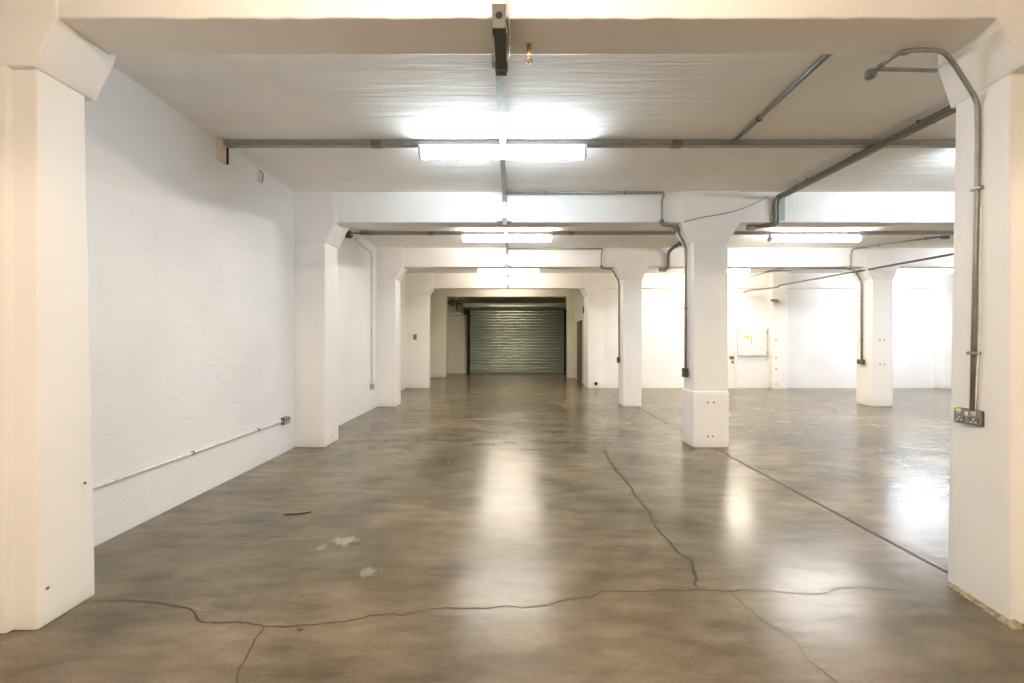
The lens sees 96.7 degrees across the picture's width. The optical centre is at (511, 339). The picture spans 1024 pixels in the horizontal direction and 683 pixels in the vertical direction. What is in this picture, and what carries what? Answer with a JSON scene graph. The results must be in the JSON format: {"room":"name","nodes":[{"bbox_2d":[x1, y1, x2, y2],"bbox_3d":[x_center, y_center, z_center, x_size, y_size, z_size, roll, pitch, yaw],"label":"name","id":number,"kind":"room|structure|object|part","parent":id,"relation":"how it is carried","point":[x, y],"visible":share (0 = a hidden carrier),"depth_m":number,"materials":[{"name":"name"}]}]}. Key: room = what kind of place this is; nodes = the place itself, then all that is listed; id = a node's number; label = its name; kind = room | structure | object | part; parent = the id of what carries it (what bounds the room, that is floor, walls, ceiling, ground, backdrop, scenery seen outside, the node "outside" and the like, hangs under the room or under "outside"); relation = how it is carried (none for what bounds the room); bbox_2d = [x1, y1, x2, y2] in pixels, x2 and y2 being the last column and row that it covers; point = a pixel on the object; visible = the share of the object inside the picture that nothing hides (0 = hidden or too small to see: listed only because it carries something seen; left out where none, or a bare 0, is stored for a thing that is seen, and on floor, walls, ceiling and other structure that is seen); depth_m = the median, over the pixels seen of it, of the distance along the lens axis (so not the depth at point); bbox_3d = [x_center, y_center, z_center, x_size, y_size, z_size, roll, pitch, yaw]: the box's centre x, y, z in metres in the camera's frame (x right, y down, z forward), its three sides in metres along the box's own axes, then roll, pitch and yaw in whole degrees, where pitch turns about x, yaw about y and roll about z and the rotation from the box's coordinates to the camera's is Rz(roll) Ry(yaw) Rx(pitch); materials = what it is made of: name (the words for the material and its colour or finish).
{"room":"empty warehouse","nodes":[
{"label":"empty warehouse","id":0,"kind":"room"},
{"bbox_2d":[85,67,376,546],"bbox_3d":[-3.040,-0.270,2.390,0.420,3.340,15.180,0,0,0],"label":"wall","id":1,"kind":"structure","parent":0,"point":[191,257],"depth_m":3.94,"materials":[{"name":"paint"}]},
{"bbox_2d":[93,421,282,489],"bbox_3d":[-2.814,0.995,4.010,0.036,0.035,3.100,0,0,0],"label":"conduit","id":2,"kind":"object","parent":1,"relation":"attached to","point":[267,426],"visible":0.73,"depth_m":3.79,"materials":[{"name":"white metal"}]},
{"bbox_2d":[217,139,229,164],"bbox_3d":[-2.808,-1.825,4.430,0.049,0.210,0.140,0,0,0],"label":"block","id":3,"kind":"object","parent":1,"relation":"attached to","point":[223,152],"visible":0.86,"depth_m":4.40,"materials":[{"name":"beige wood"}]},
{"bbox_3d":[-2.787,-1.802,4.457,0.007,0.165,0.025,0,0,0],"label":"plate","id":4,"kind":"part","parent":3,"relation":"part of","materials":[{"name":"black metal"}]},
{"bbox_2d":[258,169,263,183],"bbox_3d":[-2.808,-1.837,5.110,0.048,0.134,0.100,0,0,0],"label":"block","id":5,"kind":"object","parent":1,"relation":"attached to","point":[260,173],"visible":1,"depth_m":5.10,"materials":[{"name":"beige wood"}]},
{"bbox_2d":[281,416,289,424],"bbox_3d":[-2.803,0.998,5.640,0.058,0.085,0.140,0,0,0],"label":"wall socket","id":6,"kind":"object","parent":1,"relation":"attached to","point":[286,420],"visible":0.99,"depth_m":5.60,"materials":[{"name":"metal"}]},
{"bbox_2d":[345,231,371,237],"bbox_3d":[-2.684,-1.816,7.924,0.140,0.162,0.533,0,0,31],"label":"junction box","id":7,"kind":"object","parent":1,"relation":"attached to","point":[349,234],"visible":0.94,"depth_m":7.74,"materials":[{"name":"paint"}]},
{"bbox_2d":[355,238,374,389],"bbox_3d":[-2.789,-0.406,8.593,0.076,2.793,1.196,0,0,-2],"label":"conduit","id":8,"kind":"object","parent":1,"relation":"attached to","point":[372,386],"visible":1,"depth_m":9.11,"materials":[{"name":"grey metal"}]},
{"bbox_2d":[401,273,405,388],"bbox_3d":[-3.160,-0.270,14.540,0.180,3.340,9.120,0,0,0],"label":"wall","id":9,"kind":"structure","parent":0,"point":[403,282],"depth_m":13.12,"materials":[{"name":"paint"}]},
{"bbox_2d":[401,303,404,389],"bbox_3d":[-3.035,0.185,12.525,0.090,2.410,1.050,0,0,0],"label":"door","id":10,"kind":"structure","parent":9,"relation":"in","point":[402,304],"depth_m":12.70,"materials":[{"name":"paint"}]},
{"bbox_2d":[447,297,565,372],"bbox_3d":[-0.350,-0.270,19.200,5.500,3.340,0.200,0,0,0],"label":"wall","id":11,"kind":"structure","parent":0,"point":[456,324],"depth_m":19.10,"materials":[{"name":"paint"}]},
{"bbox_2d":[448,298,460,310],"bbox_3d":[-2.270,-1.547,17.880,0.500,0.794,0.200,0,0,0],"label":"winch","id":12,"kind":"object","parent":11,"relation":"attached to","point":[451,302],"visible":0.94,"depth_m":17.80,"materials":[{"name":"metal"}]},
{"bbox_2d":[447,312,463,314],"bbox_3d":[-2.390,-1.100,19.025,0.820,0.120,0.150,0,0,0],"label":"wall ledge","id":13,"kind":"object","parent":11,"relation":"attached to","point":[448,313],"visible":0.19,"depth_m":18.95,"materials":[{"name":"paint"}]},
{"bbox_2d":[0,373,1023,682],"bbox_3d":[5.000,1.499,6.950,16.600,0.201,24.500,0,0,0],"label":"floor","id":14,"kind":"structure","parent":0,"point":[472,528],"depth_m":2.93,"materials":[{"name":"concrete"}]},
{"bbox_2d":[0,0,115,632],"bbox_3d":[-2.504,-0.271,2.331,0.669,3.342,0.338,0,0,0],"label":"concrete column","id":15,"kind":"structure","parent":14,"relation":"on","point":[49,70],"depth_m":2.21,"materials":[{"name":"paint"}]},
{"bbox_2d":[283,511,310,514],"bbox_3d":[-1.727,1.395,3.660,0.210,0.013,0.028,0,0,-15],"label":"scrap","id":16,"kind":"object","parent":14,"relation":"on","point":[308,511],"visible":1,"depth_m":3.65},
{"bbox_2d":[295,191,347,446],"bbox_3d":[-2.564,-0.270,6.161,0.550,3.343,0.478,0,0,0],"label":"concrete column","id":17,"kind":"structure","parent":14,"relation":"on","point":[318,234],"depth_m":5.93,"materials":[{"name":"paint"}]},
{"bbox_2d":[377,247,406,406],"bbox_3d":[-2.563,-0.270,9.746,0.549,3.343,0.468,0,0,0],"label":"concrete column","id":18,"kind":"structure","parent":14,"relation":"on","point":[391,271],"depth_m":9.52,"materials":[{"name":"paint"}]},
{"bbox_2d":[406,273,433,387],"bbox_3d":[-2.675,-0.271,13.300,0.804,3.343,0.316,0,0,0],"label":"concrete column","id":19,"kind":"structure","parent":14,"relation":"on","point":[419,286],"depth_m":13.15,"materials":[{"name":"paint"}]},
{"bbox_2d":[409,334,416,339],"bbox_3d":[-2.851,-0.086,13.125,0.202,0.144,0.040,0,0,0],"label":"light switch","id":20,"kind":"object","parent":19,"relation":"attached to","point":[414,336],"visible":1,"depth_m":13.11,"materials":[{"name":"white plastic"}]},
{"bbox_2d":[430,289,447,377],"bbox_3d":[-2.756,-0.270,17.075,0.645,3.341,0.364,0,0,0],"label":"concrete column","id":21,"kind":"structure","parent":14,"relation":"on","point":[439,299],"depth_m":16.90,"materials":[{"name":"paint"}]},
{"bbox_2d":[566,289,573,377],"bbox_3d":[2.186,-0.271,17.074,0.305,3.342,0.365,0,0,0],"label":"concrete column","id":22,"kind":"structure","parent":14,"relation":"on","point":[570,292],"depth_m":16.90,"materials":[{"name":"paint"}]},
{"bbox_2d":[580,273,603,387],"bbox_3d":[2.360,-0.271,13.504,0.575,3.343,0.808,0,0,0],"label":"concrete column","id":23,"kind":"structure","parent":14,"relation":"on","point":[593,291],"depth_m":13.15,"materials":[{"name":"paint"}]},
{"bbox_2d":[613,248,648,406],"bbox_3d":[2.527,-0.271,9.770,0.681,3.345,0.461,0,0,0],"label":"concrete column","id":24,"kind":"structure","parent":14,"relation":"on","point":[632,264],"depth_m":9.55,"materials":[{"name":"paint"}]},
{"bbox_2d":[508,248,619,362],"bbox_3d":[1.140,-0.719,9.540,2.466,2.418,0.342,0,0,-9],"label":"conduit","id":25,"kind":"object","parent":24,"relation":"attached to","point":[601,265],"visible":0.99,"depth_m":9.50,"materials":[{"name":"metal"}]},
{"bbox_2d":[676,191,739,447],"bbox_3d":[2.593,-0.270,6.109,0.759,3.346,0.400,0,0,0],"label":"concrete column","id":26,"kind":"structure","parent":14,"relation":"on","point":[705,404],"depth_m":5.93,"materials":[{"name":"paint"}]},
{"bbox_2d":[506,191,687,376],"bbox_3d":[1.153,-0.714,5.906,2.458,2.428,0.273,0,0,-7],"label":"conduit","id":27,"kind":"object","parent":26,"relation":"attached to","point":[675,229],"visible":0.99,"depth_m":5.88,"materials":[{"name":"metal"}]},
{"bbox_2d":[685,197,767,221],"bbox_3d":[2.774,-1.692,5.900,1.083,0.325,0.015,0,0,1],"label":"cable","id":28,"kind":"object","parent":26,"relation":"hanging from","point":[766,197],"visible":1,"depth_m":5.90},
{"bbox_2d":[767,272,787,388],"bbox_3d":[7.649,-0.270,13.117,0.435,3.342,0.302,0,0,0],"label":"concrete column","id":29,"kind":"structure","parent":14,"relation":"on","point":[776,312],"depth_m":12.98,"materials":[{"name":"paint"}]},
{"bbox_2d":[770,298,780,302],"bbox_3d":[7.490,-1.120,12.885,0.350,0.120,0.128,0,0,-18],"label":"camera","id":30,"kind":"object","parent":29,"relation":"attached to","point":[778,300],"visible":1,"depth_m":12.84,"materials":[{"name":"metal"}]},
{"bbox_2d":[850,248,899,406],"bbox_3d":[7.790,-0.271,9.785,0.715,3.342,0.471,0,0,0],"label":"concrete column","id":31,"kind":"structure","parent":14,"relation":"on","point":[874,381],"depth_m":9.56,"materials":[{"name":"paint"}]},
{"bbox_2d":[743,253,952,292],"bbox_3d":[7.424,-1.445,9.274,0.273,0.211,7.636,0,0,-10],"label":"conduit","id":32,"kind":"object","parent":31,"relation":"attached to","point":[950,254],"visible":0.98,"depth_m":9.73,"materials":[{"name":"grey metal"}]},
{"bbox_2d":[847,235,949,363],"bbox_3d":[7.518,-0.706,9.051,0.580,2.451,1.672,0,0,-16],"label":"conduit","id":33,"kind":"object","parent":31,"relation":"attached to","point":[859,361],"visible":1,"depth_m":9.76,"materials":[{"name":"metal"}]},
{"bbox_2d":[930,273,952,388],"bbox_3d":[12.524,-0.271,13.120,0.745,3.343,0.296,0,0,0],"label":"concrete column","id":34,"kind":"structure","parent":14,"relation":"on","point":[942,283],"depth_m":12.98,"materials":[{"name":"paint"}]},
{"bbox_2d":[938,0,1023,629],"bbox_3d":[2.726,-0.271,2.391,0.813,3.344,0.458,0,0,0],"label":"concrete column","id":35,"kind":"structure","parent":14,"relation":"on","point":[986,536],"depth_m":2.32,"materials":[{"name":"paint"}]},
{"bbox_2d":[864,47,983,410],"bbox_3d":[2.239,-0.588,2.488,0.478,1.936,0.266,0,0,0],"label":"conduit","id":36,"kind":"object","parent":35,"relation":"attached to","point":[869,74],"visible":1,"depth_m":2.40,"materials":[{"name":"grey metal"}]},
{"bbox_2d":[954,407,983,426],"bbox_3d":[2.477,0.414,2.454,0.063,0.082,0.152,0,0,0],"label":"double socket","id":37,"kind":"object","parent":35,"relation":"attached to","point":[961,415],"visible":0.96,"depth_m":2.44,"materials":[{"name":"paint"}]},
{"bbox_2d":[954,414,963,421],"bbox_3d":[2.451,0.427,2.493,0.005,0.039,0.052,0,0,0],"label":"outlet","id":38,"kind":"object","parent":37,"relation":"attached to","point":[957,417],"depth_m":2.49,"materials":[{"name":"white plastic"}]},
{"bbox_2d":[969,416,978,424],"bbox_3d":[2.451,0.427,2.415,0.005,0.039,0.052,0,0,0],"label":"outlet","id":39,"kind":"object","parent":37,"relation":"attached to","point":[973,420],"depth_m":2.41,"materials":[{"name":"white plastic"}]},
{"bbox_2d":[113,54,955,272],"bbox_3d":[5.000,-2.065,6.950,16.600,0.250,24.500,0,0,0],"label":"ceiling","id":40,"kind":"structure","parent":0,"point":[237,96],"depth_m":4.02,"materials":[{"name":"white paint"}]},
{"bbox_2d":[495,71,505,143],"bbox_3d":[-0.088,-1.913,3.445,0.061,0.049,1.890,0,0,0],"label":"cable trunking","id":41,"kind":"object","parent":40,"relation":"attached to","point":[500,92],"visible":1,"depth_m":3.70,"materials":[{"name":"metal"}]},
{"bbox_2d":[500,159,505,193],"bbox_3d":[-0.098,-1.913,5.205,0.051,0.049,1.450,0,0,0],"label":"cable trunking","id":42,"kind":"object","parent":40,"relation":"attached to","point":[502,161],"visible":0.61,"depth_m":5.22,"materials":[{"name":"metal"}]},
{"bbox_2d":[447,289,566,296],"bbox_3d":[-0.385,-1.780,17.060,5.372,0.344,0.284,0,0,0],"label":"ceiling beam","id":43,"kind":"structure","parent":40,"relation":"attached to","point":[450,292],"depth_m":16.92,"materials":[{"name":"paint"}]},
{"bbox_2d":[477,269,539,272],"bbox_3d":[-0.090,-1.846,11.900,1.620,0.188,0.133,0,0,0],"label":"fluorescent light","id":44,"kind":"object","parent":40,"relation":"attached to","point":[478,270],"visible":0.82,"depth_m":11.85,"materials":[{"name":"white plastic"}]},
{"bbox_2d":[58,0,997,54],"bbox_3d":[5.185,-1.744,2.317,16.033,0.416,0.289,0,0,0],"label":"ceiling beam","id":45,"kind":"structure","parent":40,"relation":"attached to","point":[118,27],"depth_m":2.22,"materials":[{"name":"paint"}]},
{"bbox_2d":[492,0,507,75],"bbox_3d":[-0.067,-1.692,2.337,0.090,0.487,0.456,0,0,0],"label":"beam trunking","id":46,"kind":"structure","parent":45,"relation":"attached to","point":[499,26],"depth_m":2.23,"materials":[{"name":"paint"}]},
{"bbox_2d":[508,0,509,57],"bbox_3d":[-0.015,-1.720,2.306,0.014,0.399,0.309,0,0,0],"label":"cable","id":47,"kind":"object","parent":45,"relation":"attached to","point":[508,0],"visible":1,"depth_m":2.22,"materials":[{"name":"white plastic"}]},
{"bbox_2d":[525,43,532,63],"bbox_3d":[0.088,-1.487,2.360,0.041,0.107,0.041,0,0,0],"label":"pendant bulb","id":48,"kind":"object","parent":45,"relation":"hanging from","point":[528,58],"visible":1,"depth_m":2.35,"materials":[{"name":"gold metal"}]},
{"bbox_3d":[0.088,-1.461,2.360,0.041,0.054,0.041,0,0,0],"label":"bulb","id":49,"kind":"part","parent":48,"relation":"part of","materials":[{"name":"orange glass"}]},
{"bbox_2d":[225,140,955,147],"bbox_3d":[3.060,-1.909,4.430,11.680,0.058,0.069,0,0,0],"label":"conduit","id":50,"kind":"object","parent":40,"relation":"attached to","point":[229,143],"visible":0.77,"depth_m":4.40,"materials":[{"name":"metal"}]},
{"bbox_2d":[418,144,586,159],"bbox_3d":[-0.090,-1.817,4.400,1.620,0.131,0.133,0,0,0],"label":"fluorescent light","id":51,"kind":"object","parent":50,"relation":"attached to","point":[425,151],"visible":1,"depth_m":4.36,"materials":[{"name":"white plastic"}]},
{"bbox_2d":[421,148,583,158],"bbox_3d":[-0.090,-1.802,4.400,1.560,0.094,0.124,0,0,0],"label":"diffuser","id":52,"kind":"object","parent":51,"relation":"attached to","point":[426,153],"depth_m":4.35,"materials":[{"name":"white plastic"}]},
{"bbox_3d":[3.060,-1.892,4.430,11.660,0.016,0.063,0,0,0],"label":"lid","id":53,"kind":"part","parent":50,"relation":"part of","materials":[{"name":"metal"}]},
{"bbox_2d":[337,192,954,227],"bbox_3d":[5.185,-1.745,6.100,16.033,0.415,0.284,0,0,0],"label":"ceiling beam","id":54,"kind":"structure","parent":40,"relation":"attached to","point":[354,209],"depth_m":5.96,"materials":[{"name":"paint"}]},
{"bbox_2d":[497,194,511,225],"bbox_3d":[-0.100,-1.690,5.928,0.190,0.400,0.050,0,0,0],"label":"pipe","id":55,"kind":"object","parent":54,"relation":"attached to","point":[504,221],"visible":1,"depth_m":5.90,"materials":[{"name":"metal"}]},
{"bbox_2d":[746,105,955,229],"bbox_3d":[3.524,-1.679,4.401,0.395,0.409,3.868,0,0,-6],"label":"bundle","id":56,"kind":"object","parent":54,"relation":"attached to","point":[778,207],"visible":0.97,"depth_m":4.67,"materials":[{"name":"metal"}]},
{"bbox_3d":[3.530,-1.720,5.944,0.060,0.320,0.018,0,0,0],"label":"drop plate","id":57,"kind":"part","parent":56,"relation":"part of","materials":[{"name":"grey metal"}]},
{"bbox_2d":[359,231,953,234],"bbox_3d":[4.840,-1.909,8.140,15.120,0.058,0.069,0,0,0],"label":"cable trunking","id":58,"kind":"object","parent":40,"relation":"attached to","point":[369,232],"visible":0.64,"depth_m":8.11,"materials":[{"name":"metal"}]},
{"bbox_2d":[461,234,552,241],"bbox_3d":[-0.090,-1.817,8.120,1.620,0.131,0.133,0,0,0],"label":"fluorescent light","id":59,"kind":"object","parent":58,"relation":"attached to","point":[464,237],"visible":1,"depth_m":8.08,"materials":[{"name":"white plastic"}]},
{"bbox_3d":[4.840,-1.892,8.140,15.100,0.016,0.063,0,0,0],"label":"lid","id":60,"kind":"part","parent":58,"relation":"part of","materials":[{"name":"metal"}]},
{"bbox_2d":[767,234,862,241],"bbox_3d":[5.400,-1.817,8.120,1.620,0.131,0.133,0,0,0],"label":"fluorescent light","id":61,"kind":"object","parent":58,"relation":"attached to","point":[771,237],"visible":1,"depth_m":8.08,"materials":[{"name":"white plastic"}]},
{"bbox_2d":[659,241,681,271],"bbox_3d":[3.313,-1.695,8.039,0.245,0.509,3.178,0,0,-3],"label":"conduit","id":62,"kind":"object","parent":40,"relation":"attached to","point":[678,244],"visible":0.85,"depth_m":9.50,"materials":[{"name":"grey metal"}]},
{"bbox_2d":[403,248,952,268],"bbox_3d":[5.185,-1.745,9.720,16.032,0.416,0.285,0,0,0],"label":"ceiling beam","id":63,"kind":"structure","parent":40,"relation":"attached to","point":[413,258],"depth_m":9.58,"materials":[{"name":"paint"}]},
{"bbox_2d":[502,250,511,268],"bbox_3d":[-0.105,-1.690,9.548,0.190,0.400,0.050,0,0,0],"label":"pipe","id":64,"kind":"object","parent":63,"relation":"attached to","point":[507,266],"visible":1,"depth_m":9.53,"materials":[{"name":"metal"}]},
{"bbox_2d":[745,267,846,278],"bbox_3d":[6.070,-1.508,9.995,1.998,0.059,0.802,0,0,43],"label":"conduit","id":65,"kind":"object","parent":63,"relation":"attached to","point":[808,268],"visible":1,"depth_m":9.66,"materials":[{"name":"grey metal"}]},
{"bbox_2d":[433,273,931,288],"bbox_3d":[5.065,-1.725,13.320,16.271,0.455,0.284,0,0,0],"label":"ceiling beam","id":66,"kind":"structure","parent":40,"relation":"attached to","point":[440,280],"depth_m":13.18,"materials":[{"name":"paint"}]},
{"bbox_2d":[504,274,510,288],"bbox_3d":[-0.125,-1.690,13.148,0.190,0.400,0.050,0,0,0],"label":"pipe","id":67,"kind":"object","parent":66,"relation":"attached to","point":[507,286],"visible":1,"depth_m":13.13,"materials":[{"name":"metal"}]},
{"bbox_2d":[728,269,750,272],"bbox_3d":[5.400,-1.846,11.900,1.620,0.188,0.133,0,0,0],"label":"fluorescent light","id":68,"kind":"object","parent":40,"relation":"attached to","point":[729,270],"visible":0.34,"depth_m":11.85,"materials":[{"name":"white plastic"}]},
{"bbox_2d":[733,54,833,143],"bbox_3d":[2.130,-1.916,3.475,0.052,0.052,1.850,0,0,1],"label":"conduit","id":69,"kind":"object","parent":40,"relation":"attached to","point":[824,57],"visible":0.65,"depth_m":3.54,"materials":[{"name":"grey metal"}]},
{"bbox_2d":[897,269,952,272],"bbox_3d":[10.700,-1.846,11.900,1.620,0.188,0.133,0,0,0],"label":"fluorescent light","id":70,"kind":"object","parent":40,"relation":"attached to","point":[899,270],"visible":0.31,"depth_m":11.85,"materials":[{"name":"white plastic"}]},
{"bbox_2d":[574,289,583,383],"bbox_3d":[2.425,-0.270,16.500,0.250,3.340,5.200,0,0,0],"label":"wall","id":71,"kind":"structure","parent":0,"point":[578,297],"depth_m":15.98,"materials":[{"name":"paint"}]},
{"bbox_2d":[463,300,565,373],"bbox_3d":[0.145,-0.125,18.750,4.310,3.050,0.600,0,0,0],"label":"roller shutter","id":72,"kind":"object","parent":71,"relation":"attached to","point":[504,336],"visible":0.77,"depth_m":18.92,"materials":[{"name":"metal"}]},
{"bbox_3d":[-1.800,0.070,18.925,0.120,2.660,0.130,0,0,0],"label":"guide rail","id":73,"kind":"part","parent":72,"relation":"part of","materials":[{"name":"black metal"}]},
{"bbox_2d":[463,300,565,309],"bbox_3d":[0.150,-1.445,18.725,4.260,0.370,0.550,0,0,0],"label":"hood","id":74,"kind":"object","parent":72,"relation":"attached to","point":[467,304],"depth_m":18.48,"materials":[{"name":"grey metal"}]},
{"bbox_3d":[2.230,0.070,18.925,0.140,2.660,0.130,0,0,0],"label":"guide rail","id":75,"kind":"part","parent":72,"relation":"part of","materials":[{"name":"black metal"}]},
{"bbox_2d":[577,320,581,382],"bbox_3d":[2.257,0.375,15.400,0.105,2.050,1.000,0,0,0],"label":"door","id":76,"kind":"structure","parent":71,"relation":"in","point":[579,323],"depth_m":15.29,"materials":[{"name":"metal"}]},
{"bbox_2d":[603,288,933,387],"bbox_3d":[7.930,-0.270,13.380,10.540,3.340,0.240,0,0,0],"label":"wall","id":77,"kind":"structure","parent":0,"point":[821,323],"depth_m":13.26,"materials":[{"name":"painted plaster"}]},
{"bbox_2d":[728,316,734,387],"bbox_3d":[5.945,0.350,13.178,0.990,2.100,0.155,0,0,0],"label":"door","id":78,"kind":"structure","parent":77,"relation":"in","point":[731,357],"depth_m":13.19,"materials":[{"name":"paint"}]},
{"bbox_2d":[733,287,736,387],"bbox_3d":[6.480,-0.070,13.211,0.080,2.940,0.102,0,0,0],"label":"trim","id":79,"kind":"structure","parent":77,"relation":"attached to","point":[734,288],"depth_m":13.16,"materials":[{"name":"paint"}]},
{"bbox_2d":[737,327,767,355],"bbox_3d":[6.980,0.040,13.206,0.840,0.860,0.112,0,0,0],"label":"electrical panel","id":80,"kind":"object","parent":77,"relation":"attached to","point":[751,341],"visible":1,"depth_m":13.16,"materials":[{"name":"white metal"}]}
]}

